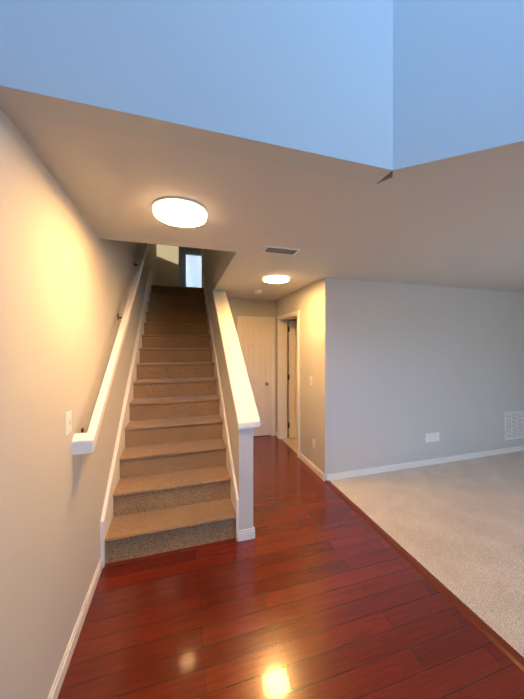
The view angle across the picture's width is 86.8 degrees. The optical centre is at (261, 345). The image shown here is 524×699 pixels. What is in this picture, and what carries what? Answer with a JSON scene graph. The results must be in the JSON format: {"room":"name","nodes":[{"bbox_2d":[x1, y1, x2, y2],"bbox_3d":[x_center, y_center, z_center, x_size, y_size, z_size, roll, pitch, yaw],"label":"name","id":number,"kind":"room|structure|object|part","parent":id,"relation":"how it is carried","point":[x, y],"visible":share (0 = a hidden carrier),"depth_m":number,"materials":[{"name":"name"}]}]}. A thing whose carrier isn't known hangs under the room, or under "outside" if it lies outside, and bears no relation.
{"room":"entrance hall","nodes":[
{"label":"entrance hall","id":0,"kind":"room"},
{"bbox_2d":[0,108,156,698],"bbox_3d":[-1.630,-1.099,3.148,0.250,5.400,13.560,0,0,-16],"label":"wall","id":1,"kind":"structure","parent":0,"point":[67,274],"depth_m":1.24,"materials":[{"name":"paint"}]},
{"bbox_2d":[65,410,71,435],"bbox_3d":[-1.006,0.402,1.446,0.015,0.116,0.072,0,0,-16],"label":"light switch","id":2,"kind":"object","parent":1,"relation":"attached to","point":[68,422],"visible":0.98,"depth_m":1.44,"materials":[{"name":"white plastic"}]},
{"bbox_2d":[48,556,102,698],"bbox_3d":[-0.387,1.562,-0.604,0.013,0.085,5.415,0,0,-16],"label":"baseboard","id":3,"kind":"structure","parent":1,"relation":"attached to","point":[61,674],"depth_m":1.46,"materials":[{"name":"white wood"}]},
{"bbox_2d":[72,243,148,454],"bbox_3d":[-1.546,-0.942,3.397,0.132,3.064,3.950,0,0,-16],"label":"handrail","id":4,"kind":"object","parent":1,"relation":"attached to","point":[83,442],"visible":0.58,"depth_m":1.86,"materials":[{"name":"white wood"}]},
{"bbox_2d":[100,269,151,567],"bbox_3d":[-1.674,0.056,3.708,0.060,3.087,3.587,0,0,-16],"label":"skirt","id":5,"kind":"object","parent":1,"relation":"attached to","point":[107,510],"visible":0.4,"depth_m":2.68,"materials":[{"name":"white wood"}]},
{"bbox_2d":[157,256,178,285],"bbox_3d":[-2.854,-2.354,8.457,0.600,2.440,2.200,0,0,-16],"label":"wall jog","id":6,"kind":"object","parent":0,"point":[167,273],"visible":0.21,"depth_m":7.41,"materials":[{"name":"paint"}]},
{"bbox_2d":[157,244,178,264],"bbox_3d":[-2.521,-2.878,7.395,0.560,1.390,0.025,0,0,-16],"label":"wall panel","id":7,"kind":"object","parent":6,"relation":"attached to","point":[169,253],"visible":0.21,"depth_m":7.40,"materials":[{"name":"beige paint"}]},
{"bbox_2d":[95,232,252,252],"bbox_3d":[-0.674,-2.183,2.167,1.230,2.771,0.120,0,0,-16],"label":"wall","id":8,"kind":"structure","parent":0,"point":[167,242],"depth_m":2.17,"materials":[{"name":"paint"}]},
{"bbox_2d":[179,246,201,286],"bbox_3d":[-2.770,-2.356,9.691,1.460,2.440,0.120,0,0,-16],"label":"wall","id":9,"kind":"structure","parent":0,"point":[181,266],"depth_m":9.64,"materials":[{"name":"paint"}]},
{"bbox_2d":[0,0,392,184],"bbox_3d":[-0.178,-2.297,1.093,1.576,3.001,0.120,0,0,-16],"label":"wall","id":10,"kind":"structure","parent":0,"point":[305,85],"depth_m":1.05,"materials":[{"name":"paint"}]},
{"bbox_2d":[202,249,252,529],"bbox_3d":[-0.722,-0.986,4.296,0.120,5.170,4.190,0,0,-16],"label":"wall","id":11,"kind":"structure","parent":0,"point":[241,442],"depth_m":2.66,"materials":[{"name":"paint"}]},
{"bbox_2d":[203,273,238,540],"bbox_3d":[-0.705,0.056,3.993,0.020,3.087,3.587,0,0,-16],"label":"skirt","id":12,"kind":"object","parent":11,"relation":"attached to","point":[234,497],"visible":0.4,"depth_m":2.89,"materials":[{"name":"white wood"}]},
{"bbox_2d":[212,290,259,427],"bbox_3d":[-0.373,-0.063,3.189,0.187,1.473,1.918,0,0,-16],"label":"trim","id":13,"kind":"structure","parent":11,"relation":"on","point":[246,412],"depth_m":2.77,"materials":[{"name":"white wood"}]},
{"bbox_2d":[238,527,254,541],"bbox_3d":[-0.129,1.559,2.283,0.146,0.085,0.013,0,0,-16],"label":"baseboard","id":14,"kind":"structure","parent":11,"relation":"attached to","point":[246,534],"depth_m":2.28,"materials":[{"name":"white wood"}]},
{"bbox_2d":[227,298,296,433],"bbox_3d":[0.601,0.399,5.099,2.870,2.400,0.120,0,0,-16],"label":"wall","id":15,"kind":"structure","parent":0,"point":[255,307],"depth_m":4.86,"materials":[{"name":"paint"}]},
{"bbox_2d":[241,321,269,435],"bbox_3d":[-0.111,0.581,4.858,0.522,2.012,0.180,0,0,-16],"label":"closet door","id":16,"kind":"structure","parent":15,"relation":"in","point":[255,342],"depth_m":4.86,"materials":[{"name":"paint"}]},
{"bbox_2d":[237,316,274,435],"bbox_3d":[-0.119,0.579,4.887,0.560,2.040,0.120,0,0,-16],"label":"door frame","id":17,"kind":"structure","parent":15,"relation":"attached to","point":[270,366],"depth_m":4.91,"materials":[{"name":"white wood"}]},
{"bbox_2d":[5,113,523,299],"bbox_3d":[1.699,-0.849,2.252,5.830,0.100,6.680,0,0,-16],"label":"ceiling","id":18,"kind":"structure","parent":0,"point":[463,228],"depth_m":1.65,"materials":[{"name":"paint"}]},
{"bbox_2d":[152,196,207,226],"bbox_3d":[-0.482,-0.781,1.641,0.320,0.034,0.320,0,0,-16],"label":"recessed light","id":19,"kind":"object","parent":18,"relation":"in","point":[179,211],"visible":1,"depth_m":1.58,"materials":[{"name":"white glass"}]},
{"bbox_2d":[253,290,261,293],"bbox_3d":[-0.068,-0.782,4.056,0.136,0.036,0.136,0,0,-16],"label":"smoke detector","id":20,"kind":"object","parent":18,"relation":"attached to","point":[257,291],"visible":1,"depth_m":4.01,"materials":[{"name":"white plastic"}]},
{"bbox_2d":[263,274,289,282],"bbox_3d":[0.167,-0.783,3.260,0.320,0.034,0.320,0,0,-16],"label":"recessed light","id":21,"kind":"object","parent":18,"relation":"in","point":[276,278],"visible":1,"depth_m":3.18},
{"bbox_2d":[261,246,300,255],"bbox_3d":[0.159,-0.794,2.330,0.300,0.010,0.150,0,0,-16],"label":"ceiling vent","id":22,"kind":"object","parent":18,"relation":"in","point":[280,250],"visible":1,"depth_m":2.31,"materials":[{"name":"white metal"}]},
{"bbox_2d":[282,434,296,452],"bbox_3d":[1.344,1.628,4.469,1.800,0.063,1.750,0,0,-16],"label":"floor","id":23,"kind":"structure","parent":0,"point":[291,443],"depth_m":4.55,"materials":[{"name":"beige carpet"}]},
{"bbox_2d":[57,435,523,698],"bbox_3d":[0.245,1.633,0.909,2.320,0.060,7.960,0,0,-16],"label":"floor","id":24,"kind":"structure","parent":0,"point":[317,587],"depth_m":1.61,"materials":[{"name":"red wood"}]},
{"bbox_2d":[104,285,235,563],"bbox_3d":[-1.189,0.235,3.883,0.970,2.730,3.626,0,0,-16],"label":"stair","id":25,"kind":"structure","parent":24,"relation":"on","point":[171,491],"depth_m":2.77,"materials":[{"name":"carpet"}]},
{"bbox_2d":[324,480,523,671],"bbox_3d":[1.617,1.595,0.338,0.060,0.017,6.090,0,0,-16],"label":"trim","id":26,"kind":"structure","parent":24,"relation":"on","point":[501,644],"depth_m":1.80,"materials":[{"name":"brown wood"}]},
{"bbox_2d":[276,280,319,468],"bbox_3d":[0.536,0.400,4.168,0.120,2.400,1.630,0,0,-16],"label":"wall","id":27,"kind":"structure","parent":0,"point":[309,302],"depth_m":3.68,"materials":[{"name":"paint"}]},
{"bbox_2d":[278,310,299,457],"bbox_3d":[0.461,0.549,4.380,0.144,2.100,0.906,0,0,-16],"label":"door frame","id":28,"kind":"structure","parent":27,"relation":"attached to","point":[283,378],"depth_m":4.74,"materials":[{"name":"white wood"}]},
{"bbox_2d":[288,321,296,437],"bbox_3d":[0.821,0.581,4.777,0.752,2.012,0.180,0,0,-4],"label":"bathroom door","id":29,"kind":"structure","parent":27,"relation":"in","point":[292,376],"depth_m":4.74,"materials":[{"name":"paint"}]},
{"bbox_3d":[0.460,0.542,4.732,0.024,1.730,0.024,0,0,-4],"label":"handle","id":30,"kind":"part","parent":29,"relation":"part of","materials":[{"name":"brown metal"}]},
{"bbox_2d":[299,452,324,480],"bbox_3d":[0.637,1.558,3.594,0.015,0.085,0.710,0,0,-16],"label":"baseboard","id":31,"kind":"structure","parent":27,"relation":"attached to","point":[312,467],"depth_m":3.54,"materials":[{"name":"white wood"}]},
{"bbox_2d":[320,277,523,479],"bbox_3d":[2.371,0.400,3.796,3.430,2.400,0.120,0,0,-16],"label":"wall","id":32,"kind":"structure","parent":0,"point":[405,368],"depth_m":3.62,"materials":[{"name":"paint"}]},
{"bbox_2d":[326,445,523,480],"bbox_3d":[2.396,1.558,3.735,3.417,0.085,0.013,0,0,-16],"label":"baseboard","id":33,"kind":"structure","parent":32,"relation":"attached to","point":[361,472],"depth_m":3.63,"materials":[{"name":"white wood"}]},
{"bbox_2d":[425,433,429,442],"bbox_3d":[2.202,1.230,3.680,0.072,0.116,0.008,0,0,-16],"label":"outlet","id":34,"kind":"object","parent":32,"relation":"attached to","point":[427,437],"visible":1,"depth_m":3.67,"materials":[{"name":"white plastic"}]},
{"bbox_2d":[430,433,434,441],"bbox_3d":[2.279,1.230,3.699,0.072,0.116,0.015,0,0,-16],"label":"outlet","id":35,"kind":"object","parent":32,"relation":"attached to","point":[432,437],"visible":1,"depth_m":3.70,"materials":[{"name":"white plastic"}]},
{"bbox_2d":[435,432,438,440],"bbox_3d":[2.355,1.230,3.725,0.072,0.116,0.008,0,0,-16],"label":"outlet","id":36,"kind":"object","parent":32,"relation":"attached to","point":[437,436],"visible":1,"depth_m":3.72,"materials":[{"name":"white plastic"}]},
{"bbox_2d":[505,411,522,439],"bbox_3d":[3.771,1.195,4.139,0.390,0.410,0.013,0,0,-16],"label":"air vent","id":37,"kind":"object","parent":32,"relation":"in","point":[514,425],"visible":1,"depth_m":4.13,"materials":[{"name":"white metal"}]},
{"bbox_2d":[330,450,523,656],"bbox_3d":[3.298,1.627,0.895,3.530,0.072,6.210,0,0,-16],"label":"floor carpet","id":38,"kind":"object","parent":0,"point":[456,528],"depth_m":2.49,"materials":[{"name":"beige carpet"}]},
{"bbox_2d":[392,0,523,183],"bbox_3d":[2.594,-2.296,0.464,4.300,3.001,0.120,0,0,23],"label":"wall","id":39,"kind":"structure","parent":0,"point":[458,84],"depth_m":1.17,"materials":[{"name":"paint"}]},
{"bbox_3d":[-2.386,-1.581,9.805,0.660,0.890,0.120,0,0,-16],"label":"wall","id":40,"kind":"structure","parent":0,"visible":0},
{"bbox_2d":[185,253,201,287],"bbox_3d":[-2.383,-2.621,9.794,0.660,1.230,0.120,0,0,-16],"label":"upstairs window","id":41,"kind":"structure","parent":40,"relation":"in","point":[193,269],"depth_m":9.79,"materials":[{"name":"glass"}]}
]}

